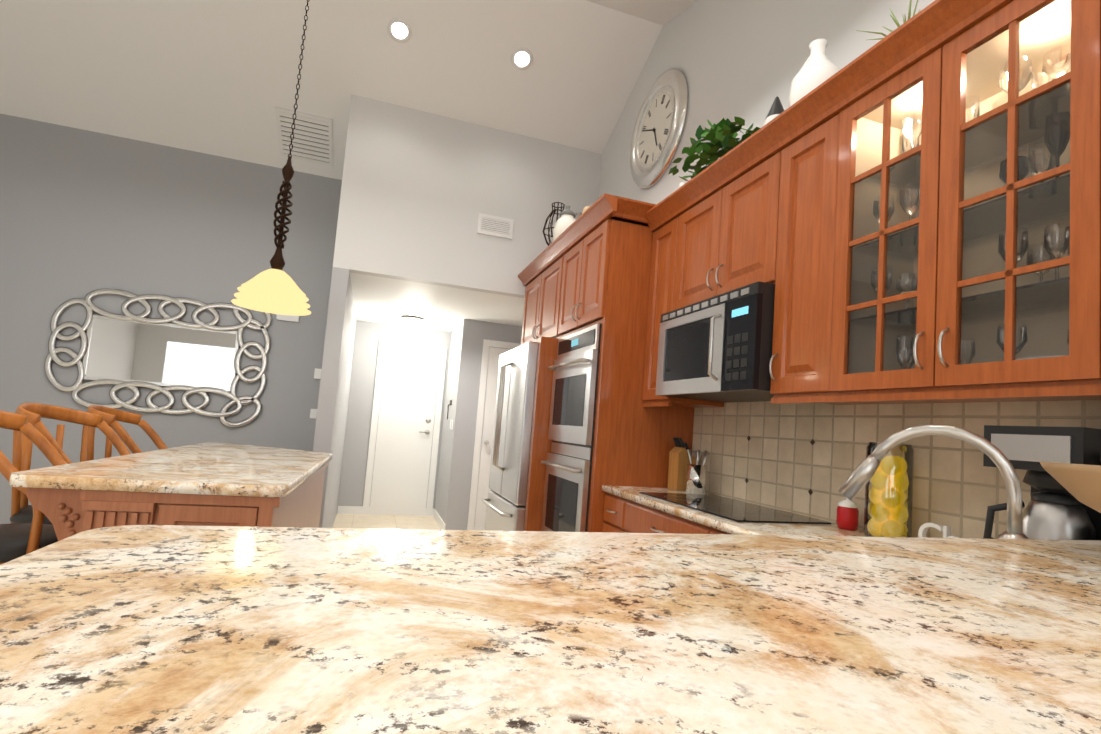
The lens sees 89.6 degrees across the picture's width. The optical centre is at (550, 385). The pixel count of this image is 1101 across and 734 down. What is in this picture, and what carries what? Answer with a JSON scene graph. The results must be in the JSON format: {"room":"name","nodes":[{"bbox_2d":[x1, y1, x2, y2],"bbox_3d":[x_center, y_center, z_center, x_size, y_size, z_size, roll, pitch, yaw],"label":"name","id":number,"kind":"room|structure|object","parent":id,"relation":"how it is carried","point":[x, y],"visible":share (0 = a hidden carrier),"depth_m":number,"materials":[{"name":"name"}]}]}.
{"room":"kitchen","nodes":[
{"label":"kitchen","id":0,"kind":"room"},
{"bbox_2d":[0,114,341,523],"bbox_3d":[-3.817,-0.436,4.460,3.850,3.354,0.090,6,-5,-18],"label":"wall","id":1,"kind":"structure","parent":0,"point":[83,213],"depth_m":4.60,"materials":[{"name":"grey paint"}]},
{"bbox_2d":[44,288,271,427],"bbox_3d":[-3.199,-0.257,4.584,1.573,1.133,0.029,6,-5,-18],"label":"mirror","id":2,"kind":"object","parent":1,"relation":"attached to","point":[128,349],"visible":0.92,"depth_m":4.58,"materials":[{"name":"silver glass"}]},
{"bbox_2d":[276,314,298,321],"bbox_3d":[-2.318,-0.614,4.896,0.180,0.090,0.020,6,-5,-18],"label":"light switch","id":3,"kind":"object","parent":1,"relation":"attached to","point":[279,317],"depth_m":4.89,"materials":[{"name":"white plastic"}]},
{"bbox_2d":[310,409,316,418],"bbox_3d":[-2.081,0.254,4.934,0.110,0.085,0.007,6,-5,-18],"label":"light switch","id":4,"kind":"object","parent":1,"relation":"attached to","point":[313,412],"depth_m":4.92,"materials":[{"name":"white plastic"}]},
{"bbox_2d":[314,368,321,378],"bbox_3d":[-2.054,-0.102,4.954,0.105,0.090,0.022,6,-5,-18],"label":"light switch","id":5,"kind":"object","parent":1,"relation":"attached to","point":[317,375],"depth_m":4.94,"materials":[{"name":"white plastic"}]},
{"bbox_2d":[0,0,662,179],"bbox_3d":[-2.350,-2.471,4.058,6.000,1.019,1.955,6,-5,-18],"label":"ceiling","id":6,"kind":"structure","parent":0,"point":[215,77],"depth_m":4.17,"materials":[{"name":"white paint"}]},
{"bbox_2d":[231,0,310,315],"bbox_3d":[-1.625,-1.603,3.494,0.444,2.271,0.444,6,-5,-18],"label":"pendant lamp","id":7,"kind":"object","parent":6,"relation":"hanging from","point":[275,289],"visible":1,"depth_m":3.42,"materials":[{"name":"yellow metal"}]},
{"bbox_2d":[275,106,332,165],"bbox_3d":[-2.073,-2.092,4.689,0.430,0.215,0.440,6,-5,-18],"label":"ceiling vent","id":8,"kind":"object","parent":6,"relation":"in","point":[312,140],"visible":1,"depth_m":4.67,"materials":[{"name":"white metal"}]},
{"bbox_2d":[387,18,411,42],"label":"recessed light","id":9,"kind":"object","parent":6,"relation":"in","point":[400,32],"depth_m":3.98,"materials":[{"name":"white"}]},
{"bbox_2d":[511,48,532,69],"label":"recessed light","id":10,"kind":"object","parent":6,"relation":"in","point":[521,58],"depth_m":4.21,"materials":[{"name":"white"}]},
{"bbox_2d":[313,267,356,527],"bbox_3d":[-2.094,0.296,5.391,0.120,2.300,2.500,6,-5,-18],"label":"wall","id":11,"kind":"structure","parent":0,"point":[333,401],"depth_m":4.28,"materials":[{"name":"grey paint"}]},
{"bbox_2d":[332,514,441,529],"bbox_3d":[-1.869,1.269,2.362,6.800,0.060,8.700,6,-5,-18],"label":"floor","id":12,"kind":"structure","parent":0,"point":[370,521],"depth_m":6.22,"materials":[{"name":"tile"}]},
{"bbox_2d":[0,410,67,564],"bbox_3d":[-2.100,0.636,2.094,0.502,1.124,0.536,7,-5,-28],"label":"barstool","id":13,"kind":"object","parent":12,"relation":"on","point":[17,540],"visible":0.42,"depth_m":2.06,"materials":[{"name":"brown wood"}]},
{"bbox_2d":[10,403,130,524],"bbox_3d":[-2.344,0.663,2.684,0.502,1.124,0.536,5,-4,-12],"label":"barstool","id":14,"kind":"object","parent":12,"relation":"on","point":[21,508],"visible":0.21,"depth_m":2.66,"materials":[{"name":"brown wood"}]},
{"bbox_2d":[80,405,167,461],"bbox_3d":[-2.522,0.695,3.283,0.502,1.124,0.536,6,-5,-22],"label":"barstool","id":15,"kind":"object","parent":12,"relation":"on","point":[110,416],"visible":0.12,"depth_m":3.22,"materials":[{"name":"brown wood"}]},
{"bbox_2d":[26,466,326,540],"bbox_3d":[-1.693,0.854,2.870,0.847,0.870,2.146,6,-5,-18],"label":"kitchen island","id":16,"kind":"object","parent":12,"relation":"on","point":[69,514],"depth_m":1.92,"materials":[{"name":"wood"}]},
{"bbox_2d":[9,442,332,497],"bbox_3d":[-1.681,0.402,2.957,0.888,0.040,2.284,6,-5,-18],"label":"island countertop","id":17,"kind":"structure","parent":16,"relation":"on","point":[208,469],"depth_m":2.15,"materials":[{"name":"beige stone"}]},
{"bbox_2d":[482,341,537,530],"bbox_3d":[-0.020,0.632,4.202,0.842,1.765,0.905,6,-5,-18],"label":"refrigerator","id":18,"kind":"object","parent":12,"relation":"on","point":[505,501],"visible":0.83,"depth_m":3.91,"materials":[{"name":"silver metal"}]},
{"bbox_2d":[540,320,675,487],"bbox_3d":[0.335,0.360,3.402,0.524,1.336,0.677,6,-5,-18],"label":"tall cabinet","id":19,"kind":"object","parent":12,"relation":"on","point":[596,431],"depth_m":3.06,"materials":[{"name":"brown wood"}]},
{"bbox_2d":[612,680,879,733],"bbox_3d":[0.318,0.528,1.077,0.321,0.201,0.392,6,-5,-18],"label":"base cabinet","id":20,"kind":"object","parent":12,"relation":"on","point":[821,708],"depth_m":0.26,"materials":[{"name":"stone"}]},
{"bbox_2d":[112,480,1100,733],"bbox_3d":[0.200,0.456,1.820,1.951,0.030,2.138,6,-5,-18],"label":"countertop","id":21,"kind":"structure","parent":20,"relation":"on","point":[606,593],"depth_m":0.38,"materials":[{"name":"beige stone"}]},
{"bbox_2d":[667,437,698,490],"bbox_3d":[0.727,0.428,3.026,0.125,0.285,0.100,6,-5,-18],"label":"knife block","id":22,"kind":"object","parent":21,"relation":"on","point":[679,461],"visible":0.85,"depth_m":2.98,"materials":[{"name":"brown wood"}]},
{"bbox_2d":[686,449,708,493],"bbox_3d":[0.760,0.448,2.877,0.128,0.228,0.102,6,-5,-18],"label":"utensil crock","id":23,"kind":"object","parent":21,"relation":"on","point":[696,478],"visible":0.98,"depth_m":2.84,"materials":[{"name":"white metal"}]},
{"bbox_2d":[639,492,830,523],"bbox_3d":[0.749,0.522,2.397,0.424,0.007,0.760,6,-5,-18],"label":"glass cooktop","id":24,"kind":"object","parent":21,"relation":"in","point":[731,509],"visible":1,"depth_m":2.29,"materials":[{"name":"black glass"}]},
{"bbox_2d":[836,498,858,530],"bbox_3d":[1.077,0.461,2.009,0.072,0.118,0.072,6,-5,-18],"label":"jar","id":25,"kind":"object","parent":21,"relation":"on","point":[847,514],"visible":0.9,"depth_m":1.98,"materials":[{"name":"red ceramic"}]},
{"bbox_2d":[864,442,913,536],"bbox_3d":[1.121,0.351,1.839,0.136,0.318,0.136,6,-5,-18],"label":"jar","id":26,"kind":"object","parent":21,"relation":"on","point":[888,508],"visible":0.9,"depth_m":1.81,"materials":[{"name":"yellow glass"}]},
{"bbox_2d":[918,523,958,537],"bbox_3d":[1.202,0.456,1.585,0.018,0.082,0.308,6,-5,-18],"label":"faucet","id":27,"kind":"object","parent":21,"relation":"on","point":[925,527],"visible":0.12,"depth_m":1.68,"materials":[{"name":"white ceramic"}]},
{"bbox_2d":[983,425,1100,539],"bbox_3d":[1.219,0.287,1.250,0.283,0.370,0.320,6,-5,-18],"label":"coffee maker","id":28,"kind":"object","parent":21,"relation":"on","point":[1054,509],"visible":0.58,"depth_m":1.25,"materials":[{"name":"black plastic"}]},
{"bbox_2d":[1039,461,1100,512],"bbox_3d":[0.856,0.184,0.775,0.260,0.130,0.260,6,-5,-18],"label":"decorative bowl","id":29,"kind":"object","parent":21,"relation":"on","point":[1081,483],"visible":1,"depth_m":0.79,"materials":[{"name":"beige"}]},
{"bbox_2d":[337,321,450,511],"bbox_3d":[-1.902,0.419,6.815,1.130,2.300,0.100,6,-5,-18],"label":"wall","id":30,"kind":"structure","parent":0,"point":[369,336],"depth_m":6.67,"materials":[{"name":"grey paint"}]},
{"bbox_2d":[337,506,432,515],"bbox_3d":[-1.965,1.515,6.678,1.124,0.090,0.013,6,-5,-18],"label":"baseboard","id":31,"kind":"structure","parent":30,"relation":"attached to","point":[387,511],"depth_m":6.66,"materials":[{"name":"white wood"}]},
{"bbox_2d":[362,340,446,515],"bbox_3d":[-1.766,0.526,6.768,0.820,2.100,0.057,6,-5,-18],"label":"entry door","id":32,"kind":"structure","parent":30,"relation":"in","point":[405,422],"depth_m":6.79,"materials":[{"name":"white wood"}]},
{"bbox_2d":[350,272,524,331],"bbox_3d":[-1.025,-0.781,5.898,2.050,0.080,2.500,6,-5,-18],"label":"ceiling","id":33,"kind":"structure","parent":0,"point":[383,300],"depth_m":5.38,"materials":[{"name":"white paint"}]},
{"bbox_2d":[401,316,423,325],"bbox_3d":[-1.544,-0.710,6.200,0.260,0.092,0.260,6,-5,-18],"label":"light","id":34,"kind":"object","parent":33,"relation":"attached to","point":[412,321],"visible":1,"depth_m":6.12,"materials":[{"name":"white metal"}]},
{"bbox_2d":[435,319,472,529],"bbox_3d":[-1.141,0.449,6.455,0.100,2.300,1.050,6,-5,-18],"label":"wall","id":35,"kind":"structure","parent":0,"point":[452,440],"depth_m":6.04,"materials":[{"name":"grey paint"}]},
{"bbox_2d":[433,508,445,529],"bbox_3d":[-1.273,1.542,6.338,0.011,0.090,1.010,6,-5,-18],"label":"baseboard","id":36,"kind":"structure","parent":35,"relation":"attached to","point":[437,517],"depth_m":6.32,"materials":[{"name":"white"}]},
{"bbox_2d":[333,94,601,297],"bbox_3d":[-0.620,-1.519,4.698,2.150,1.427,0.100,6,-5,-18],"label":"wall","id":37,"kind":"structure","parent":0,"point":[421,190],"depth_m":4.55,"materials":[{"name":"white paint"}]},
{"bbox_2d":[477,213,513,238],"bbox_3d":[-0.464,-1.344,4.681,0.300,0.170,0.012,6,-5,-18],"label":"air vent","id":38,"kind":"object","parent":37,"relation":"in","point":[496,226],"visible":1,"depth_m":4.68,"materials":[{"name":"white metal"}]},
{"bbox_2d":[521,264,551,359],"bbox_3d":[0.123,-0.585,4.597,0.616,0.668,0.411,6,-5,-18],"label":"upper cabinet","id":39,"kind":"object","parent":37,"relation":"attached to","point":[530,276],"depth_m":4.52,"materials":[{"name":"brown wood"}]},
{"bbox_2d":[455,320,521,529],"bbox_3d":[-0.568,0.469,6.140,0.800,2.300,0.100,6,-5,-18],"label":"wall","id":40,"kind":"structure","parent":0,"point":[481,330],"depth_m":6.01,"materials":[{"name":"grey paint"}]},
{"bbox_2d":[467,339,520,529],"bbox_3d":[-0.500,0.569,6.061,0.640,2.100,0.076,6,-5,-18],"label":"pantry door","id":41,"kind":"structure","parent":40,"relation":"in","point":[492,353],"depth_m":6.02,"materials":[{"name":"white wood"}]},
{"bbox_2d":[586,0,697,25],"bbox_3d":[-1.328,-2.298,0.799,6.000,1.700,4.850,6,-5,-18],"label":"ceiling","id":42,"kind":"structure","parent":0,"point":[662,12],"depth_m":3.85,"materials":[{"name":"white paint"}]},
{"bbox_2d":[599,0,934,204],"bbox_3d":[1.095,-0.636,2.763,0.100,4.240,7.450,6,-5,-18],"label":"wall","id":43,"kind":"structure","parent":0,"point":[745,60],"depth_m":3.12,"materials":[{"name":"white paint"}]},
{"bbox_2d":[532,256,551,351],"bbox_3d":[0.209,-0.599,4.329,0.616,0.668,0.201,6,-5,-18],"label":"upper cabinet","id":44,"kind":"object","parent":43,"relation":"attached to","point":[539,263],"depth_m":4.28,"materials":[{"name":"brown wood"}]},
{"bbox_2d":[542,202,564,245],"bbox_3d":[0.038,-1.169,4.225,0.211,0.422,0.239,6,-5,-18],"label":"urn vase","id":45,"kind":"object","parent":44,"relation":"on","point":[553,213],"visible":0.52,"depth_m":4.20,"materials":[{"name":"brown metal"}]},
{"bbox_2d":[536,236,647,347],"bbox_3d":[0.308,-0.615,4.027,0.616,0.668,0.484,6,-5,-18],"label":"upper cabinet","id":46,"kind":"object","parent":43,"relation":"attached to","point":[582,281],"depth_m":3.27,"materials":[{"name":"brown wood"}]},
{"bbox_2d":[553,206,575,240],"bbox_3d":[0.116,-1.132,3.970,0.196,0.322,0.196,6,-5,-18],"label":"ginger jar","id":47,"kind":"object","parent":46,"relation":"on","point":[565,221],"visible":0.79,"depth_m":3.91,"materials":[{"name":"beige ceramic"}]},
{"bbox_2d":[576,206,589,218],"bbox_3d":[0.242,-1.067,3.555,0.104,0.149,0.099,6,-5,-18],"label":"decorative vase","id":48,"kind":"object","parent":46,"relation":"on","point":[578,214],"visible":0.21,"depth_m":3.50,"materials":[{"name":"beige ceramic"}]},
{"bbox_2d":[630,68,687,188],"bbox_3d":[0.748,-1.829,3.969,0.050,0.800,0.800,6,-5,-18],"label":"round wall clock","id":49,"kind":"object","parent":43,"relation":"attached to","point":[659,127],"visible":1,"depth_m":3.89,"materials":[{"name":"silver metal"}]},
{"bbox_2d":[636,192,735,411],"bbox_3d":[0.760,-0.422,2.995,0.346,1.058,0.336,6,-5,-18],"label":"upper cabinet","id":50,"kind":"object","parent":43,"relation":"attached to","point":[665,225],"depth_m":2.98,"materials":[{"name":"brown wood"}]},
{"bbox_2d":[669,116,759,180],"bbox_3d":[0.824,-1.142,2.650,0.342,0.330,0.624,6,-5,-18],"label":"ivy plant","id":51,"kind":"object","parent":50,"relation":"on","point":[722,134],"visible":0.46,"depth_m":2.64,"materials":[{"name":"green plant"}]},
{"bbox_2d":[676,176,703,308],"bbox_3d":[0.856,-0.653,2.767,0.346,0.618,0.301,6,-5,-18],"label":"upper cabinet","id":52,"kind":"object","parent":43,"relation":"attached to","point":[693,232],"depth_m":2.71,"materials":[{"name":"brown wood"}]},
{"bbox_2d":[700,160,727,300],"bbox_3d":[0.926,-0.664,2.551,0.346,0.618,0.201,6,-5,-18],"label":"upper cabinet","id":53,"kind":"object","parent":43,"relation":"attached to","point":[716,182],"depth_m":2.53,"materials":[{"name":"brown wood"}]},
{"bbox_2d":[720,124,779,293],"bbox_3d":[0.996,-0.676,2.336,0.346,0.618,0.301,6,-5,-18],"label":"upper cabinet","id":54,"kind":"object","parent":43,"relation":"attached to","point":[754,172],"depth_m":2.28,"materials":[{"name":"brown wood"}]},
{"bbox_2d":[655,281,774,401],"bbox_3d":[0.832,-0.154,2.495,0.460,0.411,0.746,6,-5,-18],"label":"over-the-range microwave","id":55,"kind":"object","parent":54,"relation":"attached to","point":[717,348],"visible":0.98,"depth_m":2.30,"materials":[{"name":"silver metal"}]},
{"bbox_2d":[763,96,783,125],"bbox_3d":[0.945,-1.105,2.322,0.120,0.225,0.117,6,-5,-18],"label":"ornament","id":56,"kind":"object","parent":54,"relation":"on","point":[776,109],"visible":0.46,"depth_m":2.30,"materials":[{"name":"grey"}]},
{"bbox_2d":[788,39,840,106],"bbox_3d":[1.029,-1.162,2.142,0.200,0.325,0.200,6,-5,-18],"label":"jug vase","id":57,"kind":"object","parent":54,"relation":"on","point":[818,68],"visible":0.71,"depth_m":2.09,"materials":[{"name":"white ceramic"}]},
{"bbox_2d":[756,68,939,407],"bbox_3d":[1.068,-0.471,2.043,0.346,1.058,0.403,6,-5,-18],"label":"upper cabinet","id":58,"kind":"object","parent":43,"relation":"attached to","point":[906,218],"depth_m":1.85,"materials":[{"name":"brown wood"}]},
{"bbox_2d":[856,0,919,39],"bbox_3d":[1.123,-1.128,1.769,0.330,0.215,0.244,6,-5,-18],"label":"air plant","id":59,"kind":"object","parent":58,"relation":"on","point":[895,20],"visible":0.12,"depth_m":1.74,"materials":[{"name":"green plant"}]},
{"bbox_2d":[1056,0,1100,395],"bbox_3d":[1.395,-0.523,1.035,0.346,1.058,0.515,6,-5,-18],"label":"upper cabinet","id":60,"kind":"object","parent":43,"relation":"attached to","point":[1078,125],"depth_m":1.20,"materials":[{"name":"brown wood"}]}
]}

